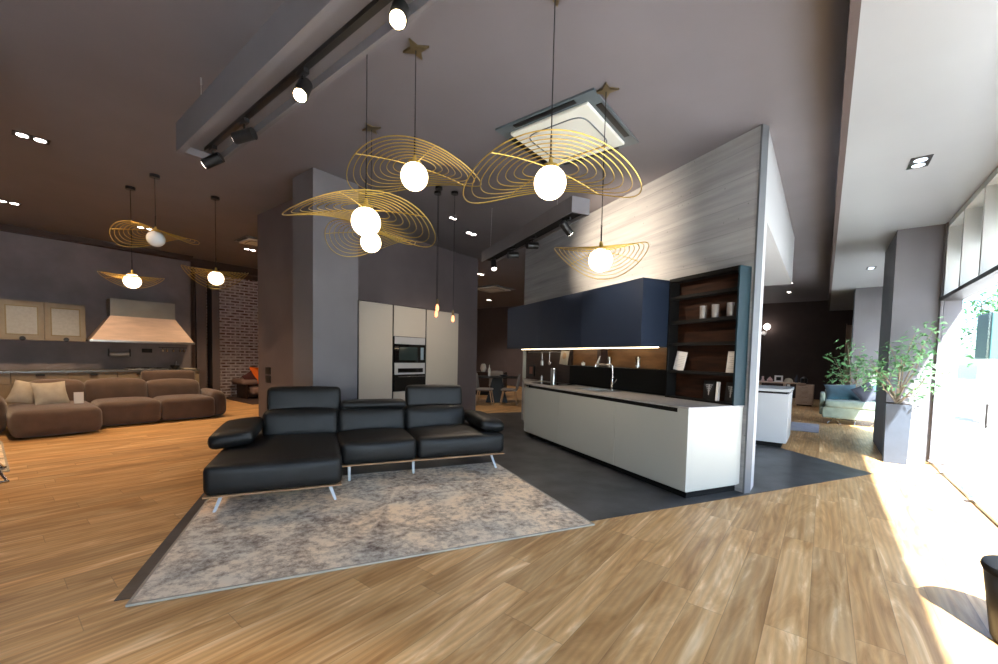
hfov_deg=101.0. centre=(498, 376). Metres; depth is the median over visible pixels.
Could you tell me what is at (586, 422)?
base cabinet
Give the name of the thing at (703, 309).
drinking glass
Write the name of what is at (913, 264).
wall column
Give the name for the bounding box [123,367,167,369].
gas hob
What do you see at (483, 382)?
sideboard
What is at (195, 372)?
base cabinet
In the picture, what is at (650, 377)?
backsplash panel
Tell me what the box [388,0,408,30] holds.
track spotlight
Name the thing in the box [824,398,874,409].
seat cushion
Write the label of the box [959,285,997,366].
street tree
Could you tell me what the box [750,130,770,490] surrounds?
wall
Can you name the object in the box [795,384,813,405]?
drawer pedestal
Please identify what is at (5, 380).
base cabinet
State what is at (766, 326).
wall sconce
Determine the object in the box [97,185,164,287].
pendant lamp
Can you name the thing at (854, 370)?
potted ficus
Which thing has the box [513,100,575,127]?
outlet
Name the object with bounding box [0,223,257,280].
trim
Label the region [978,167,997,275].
window
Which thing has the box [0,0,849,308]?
ceiling
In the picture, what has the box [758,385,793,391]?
island countertop
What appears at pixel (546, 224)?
beam
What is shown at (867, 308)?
wall column
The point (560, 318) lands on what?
upper cabinet
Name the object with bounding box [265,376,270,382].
light switch
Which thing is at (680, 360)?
sheet
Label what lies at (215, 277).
pendant lamp
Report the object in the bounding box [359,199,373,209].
socket
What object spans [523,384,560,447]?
base cabinet
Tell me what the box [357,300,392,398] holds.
tall cabinet
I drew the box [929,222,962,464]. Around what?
wall
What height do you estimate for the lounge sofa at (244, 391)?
0.640 m
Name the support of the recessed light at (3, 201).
in the ceiling at (109, 83)
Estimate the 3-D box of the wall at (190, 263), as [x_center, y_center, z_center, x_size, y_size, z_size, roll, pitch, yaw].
[-8.611,-1.254,11.296,1.000,3.880,0.020,3,4,38]
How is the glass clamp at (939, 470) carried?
attached to the window at (984, 281)
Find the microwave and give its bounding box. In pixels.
[394,336,424,362]
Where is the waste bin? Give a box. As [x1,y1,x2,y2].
[980,555,997,641]
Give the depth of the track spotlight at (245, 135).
3.20 m
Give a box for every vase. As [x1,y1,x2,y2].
[480,364,486,371]
[800,377,807,382]
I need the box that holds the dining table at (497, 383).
[478,375,517,402]
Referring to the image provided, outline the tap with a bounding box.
[595,364,616,389]
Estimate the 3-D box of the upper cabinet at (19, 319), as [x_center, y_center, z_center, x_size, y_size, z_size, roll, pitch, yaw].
[-9.899,-1.155,8.517,0.423,0.815,0.616,3,4,38]
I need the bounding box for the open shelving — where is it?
[665,265,751,405]
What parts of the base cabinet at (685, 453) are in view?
panel, panel, panel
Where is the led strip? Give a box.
[522,347,658,349]
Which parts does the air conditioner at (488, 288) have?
panel, recess frame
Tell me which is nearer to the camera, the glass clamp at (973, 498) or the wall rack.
the glass clamp at (973, 498)
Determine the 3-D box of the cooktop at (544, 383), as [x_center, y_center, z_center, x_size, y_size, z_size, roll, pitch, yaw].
[0.957,0.129,7.362,0.500,0.006,0.720,0,3,-24]
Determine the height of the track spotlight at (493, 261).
0.212 m
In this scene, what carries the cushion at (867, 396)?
on the velvet sofa at (854, 410)
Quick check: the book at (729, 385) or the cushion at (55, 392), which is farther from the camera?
the cushion at (55, 392)
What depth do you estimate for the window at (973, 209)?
5.13 m
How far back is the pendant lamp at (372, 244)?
4.48 m
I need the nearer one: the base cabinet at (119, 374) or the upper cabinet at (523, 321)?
the upper cabinet at (523, 321)
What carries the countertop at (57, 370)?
on the base cabinet at (5, 380)
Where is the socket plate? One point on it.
(143, 350)
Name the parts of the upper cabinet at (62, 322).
pane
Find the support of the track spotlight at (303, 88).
attached to the beam at (325, 37)
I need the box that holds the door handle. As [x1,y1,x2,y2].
[984,404,994,428]
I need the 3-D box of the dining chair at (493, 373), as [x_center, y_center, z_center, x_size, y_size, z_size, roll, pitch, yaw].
[-0.100,0.282,13.825,0.484,0.943,0.583,1,3,0]
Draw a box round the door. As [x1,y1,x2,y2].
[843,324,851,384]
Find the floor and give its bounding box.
[0,386,997,663]
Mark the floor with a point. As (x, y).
(883, 566)
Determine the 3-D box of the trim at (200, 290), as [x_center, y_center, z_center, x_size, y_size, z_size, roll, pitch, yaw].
[-8.422,-1.162,11.558,0.380,3.680,0.240,3,4,38]
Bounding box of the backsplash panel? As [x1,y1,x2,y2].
[522,348,666,395]
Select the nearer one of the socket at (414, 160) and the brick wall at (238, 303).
the socket at (414, 160)
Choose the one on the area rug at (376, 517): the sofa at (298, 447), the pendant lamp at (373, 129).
the sofa at (298, 447)
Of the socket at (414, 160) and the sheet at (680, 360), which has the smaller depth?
the socket at (414, 160)
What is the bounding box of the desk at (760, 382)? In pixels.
[759,381,805,385]
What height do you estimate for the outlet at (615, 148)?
0.008 m
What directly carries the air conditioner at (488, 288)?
attached to the ceiling at (109, 83)
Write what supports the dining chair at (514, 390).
on the floor
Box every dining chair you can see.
[475,373,493,404]
[489,371,502,386]
[499,373,520,405]
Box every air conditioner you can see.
[234,235,257,246]
[478,284,514,292]
[495,88,638,166]
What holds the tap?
on the countertop at (625, 395)
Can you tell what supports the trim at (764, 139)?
attached to the wall at (699, 216)
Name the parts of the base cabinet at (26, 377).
drawer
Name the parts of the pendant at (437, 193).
cord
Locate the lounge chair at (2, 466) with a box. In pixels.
[0,463,8,482]
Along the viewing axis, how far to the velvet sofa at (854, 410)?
9.53 m
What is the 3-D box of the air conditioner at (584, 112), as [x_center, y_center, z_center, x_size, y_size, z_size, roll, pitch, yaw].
[0.767,-2.635,4.539,1.150,0.063,1.150,3,4,38]
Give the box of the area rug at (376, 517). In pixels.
[125,462,594,607]
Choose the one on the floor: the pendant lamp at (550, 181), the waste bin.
the waste bin
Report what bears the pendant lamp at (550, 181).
hanging from the ceiling at (109, 83)
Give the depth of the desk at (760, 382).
13.98 m
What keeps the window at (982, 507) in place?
on the floor
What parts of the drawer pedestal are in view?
drawer, drawer, drawer, drawer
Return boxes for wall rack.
[108,349,130,355]
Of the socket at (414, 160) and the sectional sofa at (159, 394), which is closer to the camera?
the socket at (414, 160)
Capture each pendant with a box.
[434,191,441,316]
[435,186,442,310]
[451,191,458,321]
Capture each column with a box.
[257,199,292,417]
[293,167,357,433]
[849,286,882,386]
[873,224,945,461]
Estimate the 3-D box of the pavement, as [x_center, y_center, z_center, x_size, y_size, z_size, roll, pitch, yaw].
[28.578,2.008,2.971,38.660,0.180,100.000,3,4,38]
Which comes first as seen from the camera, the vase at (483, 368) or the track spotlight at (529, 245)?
the track spotlight at (529, 245)
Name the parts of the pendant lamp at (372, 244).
globe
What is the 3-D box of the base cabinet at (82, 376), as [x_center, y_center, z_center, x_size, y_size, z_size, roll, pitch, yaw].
[-9.228,0.331,9.315,0.628,0.880,0.790,3,4,38]
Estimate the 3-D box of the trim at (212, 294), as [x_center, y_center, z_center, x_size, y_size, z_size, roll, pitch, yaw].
[-8.211,-1.170,11.825,0.380,3.680,0.180,3,4,38]
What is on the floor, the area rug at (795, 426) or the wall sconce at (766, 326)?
the area rug at (795, 426)
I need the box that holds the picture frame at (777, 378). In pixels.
[774,375,782,381]
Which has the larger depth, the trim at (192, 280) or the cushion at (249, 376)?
the cushion at (249, 376)
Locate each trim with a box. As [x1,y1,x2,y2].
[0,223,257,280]
[191,268,195,367]
[194,268,206,388]
[207,271,219,390]
[742,124,768,492]
[828,0,861,310]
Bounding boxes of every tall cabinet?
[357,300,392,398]
[392,305,425,399]
[425,309,457,384]
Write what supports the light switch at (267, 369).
attached to the column at (274, 229)
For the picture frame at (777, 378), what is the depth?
14.13 m
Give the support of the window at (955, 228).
in the wall at (943, 406)
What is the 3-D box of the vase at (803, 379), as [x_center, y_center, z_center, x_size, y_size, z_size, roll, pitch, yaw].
[10.186,0.108,13.730,0.200,0.220,0.195,3,4,38]
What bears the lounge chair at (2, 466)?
on the floor
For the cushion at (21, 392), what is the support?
on the sectional sofa at (159, 394)
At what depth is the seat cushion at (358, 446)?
4.58 m
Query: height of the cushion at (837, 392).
0.385 m
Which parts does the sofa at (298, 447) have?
leg, armrest, chaise seat, backrest, leg, leg, rail, backrest, leg, backrest, armrest, leg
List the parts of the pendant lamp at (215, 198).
cord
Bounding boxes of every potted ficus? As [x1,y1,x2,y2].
[824,339,877,420]
[855,316,982,464]
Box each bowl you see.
[170,361,179,368]
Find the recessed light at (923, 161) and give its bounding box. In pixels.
[906,154,933,169]
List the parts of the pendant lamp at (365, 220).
globe, cord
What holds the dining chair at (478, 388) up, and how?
on the floor
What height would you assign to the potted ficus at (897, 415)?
2.123 m
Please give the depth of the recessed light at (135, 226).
8.32 m
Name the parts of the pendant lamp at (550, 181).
globe, cord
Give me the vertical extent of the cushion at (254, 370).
0.541 m
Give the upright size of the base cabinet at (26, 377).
0.880 m
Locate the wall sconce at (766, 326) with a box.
[761,324,769,335]
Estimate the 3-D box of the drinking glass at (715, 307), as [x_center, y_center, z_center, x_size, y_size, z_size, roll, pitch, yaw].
[2.440,-0.737,4.638,0.080,0.150,0.079,0,3,-24]
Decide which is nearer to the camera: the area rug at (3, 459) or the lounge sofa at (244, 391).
the area rug at (3, 459)
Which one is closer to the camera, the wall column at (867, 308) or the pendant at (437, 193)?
the pendant at (437, 193)
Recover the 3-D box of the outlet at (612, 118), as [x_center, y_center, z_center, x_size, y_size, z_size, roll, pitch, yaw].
[1.178,-2.618,4.215,0.058,0.008,0.713,3,4,38]
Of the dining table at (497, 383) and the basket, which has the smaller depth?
the dining table at (497, 383)
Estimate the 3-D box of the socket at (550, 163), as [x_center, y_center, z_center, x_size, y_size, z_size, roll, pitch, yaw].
[0.353,-1.460,2.813,0.110,0.075,0.110,3,4,38]
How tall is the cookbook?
0.265 m
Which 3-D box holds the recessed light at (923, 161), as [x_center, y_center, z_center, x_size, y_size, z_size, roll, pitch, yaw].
[4.239,-2.156,4.143,0.160,0.010,0.300,3,4,38]
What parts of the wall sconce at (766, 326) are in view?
lamp shade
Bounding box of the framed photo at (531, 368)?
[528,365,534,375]
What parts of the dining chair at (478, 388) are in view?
backrest, seat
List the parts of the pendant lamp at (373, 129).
cord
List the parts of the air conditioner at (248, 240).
recess frame, panel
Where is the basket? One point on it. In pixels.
(788, 380)
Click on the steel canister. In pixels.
(553, 370)
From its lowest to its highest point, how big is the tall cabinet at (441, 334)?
2.355 m
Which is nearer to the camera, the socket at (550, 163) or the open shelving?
the socket at (550, 163)
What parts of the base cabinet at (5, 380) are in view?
drawer, door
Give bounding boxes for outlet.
[509,137,546,163]
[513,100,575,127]
[563,147,618,164]
[596,103,629,136]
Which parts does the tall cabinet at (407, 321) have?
drawer, door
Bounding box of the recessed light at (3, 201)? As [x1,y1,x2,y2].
[0,200,21,205]
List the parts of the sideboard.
door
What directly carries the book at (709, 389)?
on the open shelving
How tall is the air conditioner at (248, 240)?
0.063 m
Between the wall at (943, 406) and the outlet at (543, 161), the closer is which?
the outlet at (543, 161)
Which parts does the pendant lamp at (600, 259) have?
globe, cord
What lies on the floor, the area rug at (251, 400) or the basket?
the area rug at (251, 400)
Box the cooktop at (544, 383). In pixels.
[531,382,571,384]
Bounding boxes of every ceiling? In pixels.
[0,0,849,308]
[830,0,997,310]
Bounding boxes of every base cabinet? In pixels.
[0,373,10,405]
[10,373,67,403]
[68,372,116,382]
[117,372,140,378]
[194,371,198,381]
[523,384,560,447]
[558,390,617,470]
[613,399,742,497]
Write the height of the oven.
0.585 m
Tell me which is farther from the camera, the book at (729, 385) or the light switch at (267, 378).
the light switch at (267, 378)
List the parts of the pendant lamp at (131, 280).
cord, globe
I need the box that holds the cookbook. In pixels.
[559,350,569,364]
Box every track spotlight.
[200,144,224,169]
[231,117,257,144]
[292,66,312,102]
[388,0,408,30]
[491,257,496,270]
[507,246,518,257]
[525,235,538,248]
[559,216,573,235]
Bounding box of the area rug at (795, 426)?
[791,422,818,432]
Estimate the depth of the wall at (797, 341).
16.45 m
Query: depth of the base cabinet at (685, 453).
4.37 m
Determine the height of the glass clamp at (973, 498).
0.025 m
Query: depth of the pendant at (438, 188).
6.05 m
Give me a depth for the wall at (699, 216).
5.31 m
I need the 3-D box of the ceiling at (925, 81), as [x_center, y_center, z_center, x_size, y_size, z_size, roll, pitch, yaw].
[5.882,-2.495,5.983,1.450,0.560,25.200,3,4,38]
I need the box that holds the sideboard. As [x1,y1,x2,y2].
[476,371,506,394]
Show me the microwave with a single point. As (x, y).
(406, 349)
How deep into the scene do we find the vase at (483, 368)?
15.16 m
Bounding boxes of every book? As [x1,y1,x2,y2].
[702,380,716,399]
[715,382,720,400]
[724,382,732,402]
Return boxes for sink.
[575,388,620,391]
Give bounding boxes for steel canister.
[550,368,556,381]
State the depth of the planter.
5.92 m
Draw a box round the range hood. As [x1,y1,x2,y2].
[86,298,194,344]
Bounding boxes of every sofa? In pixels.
[0,370,225,437]
[202,384,503,512]
[231,377,258,398]
[819,389,874,426]
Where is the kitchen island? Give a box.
[755,385,793,447]
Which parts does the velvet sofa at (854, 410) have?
armrest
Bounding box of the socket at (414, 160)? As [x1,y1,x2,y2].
[408,156,420,163]
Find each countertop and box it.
[0,369,199,372]
[523,378,743,409]
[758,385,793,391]
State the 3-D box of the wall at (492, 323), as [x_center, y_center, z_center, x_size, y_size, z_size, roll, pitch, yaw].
[3.491,-1.315,17.985,12.100,3.880,0.200,3,4,38]
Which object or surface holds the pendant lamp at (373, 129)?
hanging from the ceiling at (109, 83)
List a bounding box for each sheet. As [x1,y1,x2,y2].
[673,351,687,369]
[726,351,733,372]
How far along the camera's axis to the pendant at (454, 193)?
6.23 m
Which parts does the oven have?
door, control panel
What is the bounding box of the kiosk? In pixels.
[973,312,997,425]
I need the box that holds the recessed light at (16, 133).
[11,130,50,144]
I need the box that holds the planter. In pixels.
[882,402,911,464]
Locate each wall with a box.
[0,231,191,369]
[190,263,191,360]
[206,274,257,396]
[476,306,522,386]
[521,125,760,491]
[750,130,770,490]
[759,300,852,399]
[764,139,794,285]
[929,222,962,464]
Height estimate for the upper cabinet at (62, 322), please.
0.815 m
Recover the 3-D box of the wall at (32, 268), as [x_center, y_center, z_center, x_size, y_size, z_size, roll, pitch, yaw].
[-10.697,-1.140,8.014,0.200,3.880,7.760,3,4,38]
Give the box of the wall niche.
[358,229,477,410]
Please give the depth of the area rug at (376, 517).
3.37 m
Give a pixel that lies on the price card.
(78, 396)
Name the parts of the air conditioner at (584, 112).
panel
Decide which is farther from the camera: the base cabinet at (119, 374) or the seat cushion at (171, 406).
the base cabinet at (119, 374)
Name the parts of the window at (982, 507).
rail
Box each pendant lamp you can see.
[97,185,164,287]
[109,173,199,246]
[181,258,248,288]
[211,196,219,251]
[282,55,435,246]
[325,219,415,256]
[346,128,479,193]
[362,122,380,191]
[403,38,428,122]
[463,0,641,203]
[554,82,648,279]
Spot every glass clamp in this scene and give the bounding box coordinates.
[938,469,948,472]
[967,496,979,501]
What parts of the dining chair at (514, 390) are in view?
seat, backrest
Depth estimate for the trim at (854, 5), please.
3.26 m
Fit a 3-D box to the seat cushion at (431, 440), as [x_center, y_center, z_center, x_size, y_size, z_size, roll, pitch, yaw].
[-0.609,0.805,5.336,1.126,0.310,0.966,0,3,-24]
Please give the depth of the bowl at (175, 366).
10.40 m
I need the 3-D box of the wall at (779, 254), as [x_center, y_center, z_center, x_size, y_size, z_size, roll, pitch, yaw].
[4.087,-2.241,6.563,0.780,0.900,4.530,3,4,38]
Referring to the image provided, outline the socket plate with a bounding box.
[142,349,151,352]
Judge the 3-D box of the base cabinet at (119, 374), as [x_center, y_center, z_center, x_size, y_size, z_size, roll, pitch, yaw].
[-8.738,0.312,9.934,0.628,0.880,0.790,3,4,38]
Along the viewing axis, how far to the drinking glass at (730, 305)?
4.43 m
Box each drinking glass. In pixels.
[700,306,706,318]
[711,304,719,317]
[727,302,734,315]
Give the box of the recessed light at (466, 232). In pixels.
[463,231,478,235]
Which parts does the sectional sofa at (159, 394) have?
armrest, chaise seat, backrest, backrest, backrest, armrest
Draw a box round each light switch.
[265,367,270,373]
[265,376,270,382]
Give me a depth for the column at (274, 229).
7.07 m
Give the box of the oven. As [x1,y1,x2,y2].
[394,363,424,390]
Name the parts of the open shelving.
panel, shelf, shelf, shelf, shelf, shelf, panel, panel, panel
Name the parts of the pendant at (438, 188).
cord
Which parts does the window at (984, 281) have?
rail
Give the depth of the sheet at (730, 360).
4.49 m
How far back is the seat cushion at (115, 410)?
7.58 m
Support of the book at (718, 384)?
on the open shelving
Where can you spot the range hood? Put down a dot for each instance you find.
(126, 321)
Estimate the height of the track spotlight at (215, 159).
0.196 m
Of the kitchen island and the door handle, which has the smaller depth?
the door handle
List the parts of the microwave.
steel trim, control panel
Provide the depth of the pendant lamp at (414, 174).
3.26 m
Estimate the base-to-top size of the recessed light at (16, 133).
0.010 m
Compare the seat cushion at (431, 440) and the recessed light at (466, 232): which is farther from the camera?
the recessed light at (466, 232)
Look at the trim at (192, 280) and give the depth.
11.28 m
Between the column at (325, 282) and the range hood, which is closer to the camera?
the column at (325, 282)
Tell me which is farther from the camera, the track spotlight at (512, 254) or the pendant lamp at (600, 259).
the track spotlight at (512, 254)
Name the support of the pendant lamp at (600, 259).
hanging from the ceiling at (109, 83)
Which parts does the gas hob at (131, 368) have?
plate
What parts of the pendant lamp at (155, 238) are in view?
cord, globe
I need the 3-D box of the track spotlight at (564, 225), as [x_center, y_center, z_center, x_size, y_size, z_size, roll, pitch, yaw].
[0.776,-1.727,4.740,0.180,0.206,0.105,0,3,-23]
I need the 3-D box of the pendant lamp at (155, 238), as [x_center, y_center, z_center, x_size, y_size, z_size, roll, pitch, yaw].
[-4.881,-2.352,5.839,1.108,0.999,0.914,3,4,38]
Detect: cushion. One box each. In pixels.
[5,379,34,403]
[29,381,70,404]
[91,397,160,425]
[153,394,214,419]
[242,371,256,385]
[249,367,257,383]
[337,428,416,464]
[405,423,503,457]
[824,384,859,399]
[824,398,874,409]
[850,382,875,401]
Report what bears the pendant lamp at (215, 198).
hanging from the ceiling at (109, 83)
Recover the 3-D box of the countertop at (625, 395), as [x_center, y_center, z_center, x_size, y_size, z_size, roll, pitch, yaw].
[1.229,0.183,6.656,0.815,0.021,5.215,0,3,-24]
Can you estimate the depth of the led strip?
6.38 m
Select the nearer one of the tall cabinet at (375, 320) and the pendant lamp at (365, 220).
the pendant lamp at (365, 220)
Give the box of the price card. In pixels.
[74,392,83,403]
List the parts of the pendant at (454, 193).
cord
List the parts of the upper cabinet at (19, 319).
pane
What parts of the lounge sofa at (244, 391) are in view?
armrest, frame, seat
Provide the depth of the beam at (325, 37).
2.62 m
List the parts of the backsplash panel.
smoked panel, black panel, walnut panel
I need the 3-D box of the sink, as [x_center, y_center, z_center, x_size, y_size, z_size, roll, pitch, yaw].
[1.460,0.315,6.183,0.376,0.238,0.676,0,3,-24]
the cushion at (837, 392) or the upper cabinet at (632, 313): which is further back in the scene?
the cushion at (837, 392)
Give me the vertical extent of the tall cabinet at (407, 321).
2.355 m
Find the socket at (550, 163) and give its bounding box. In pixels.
[542,157,558,167]
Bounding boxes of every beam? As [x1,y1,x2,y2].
[176,0,438,159]
[482,156,589,261]
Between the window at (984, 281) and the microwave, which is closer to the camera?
the window at (984, 281)
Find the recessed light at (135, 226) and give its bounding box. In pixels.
[135,226,151,229]
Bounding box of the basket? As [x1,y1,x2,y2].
[784,378,792,382]
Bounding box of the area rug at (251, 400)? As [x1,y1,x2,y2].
[226,396,258,404]
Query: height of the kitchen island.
0.981 m
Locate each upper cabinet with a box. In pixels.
[0,299,44,340]
[43,302,85,341]
[507,302,552,348]
[539,292,591,348]
[581,277,669,347]
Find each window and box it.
[930,271,997,502]
[943,205,964,295]
[958,181,985,288]
[973,265,997,525]
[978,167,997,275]
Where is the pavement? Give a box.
[938,379,997,516]

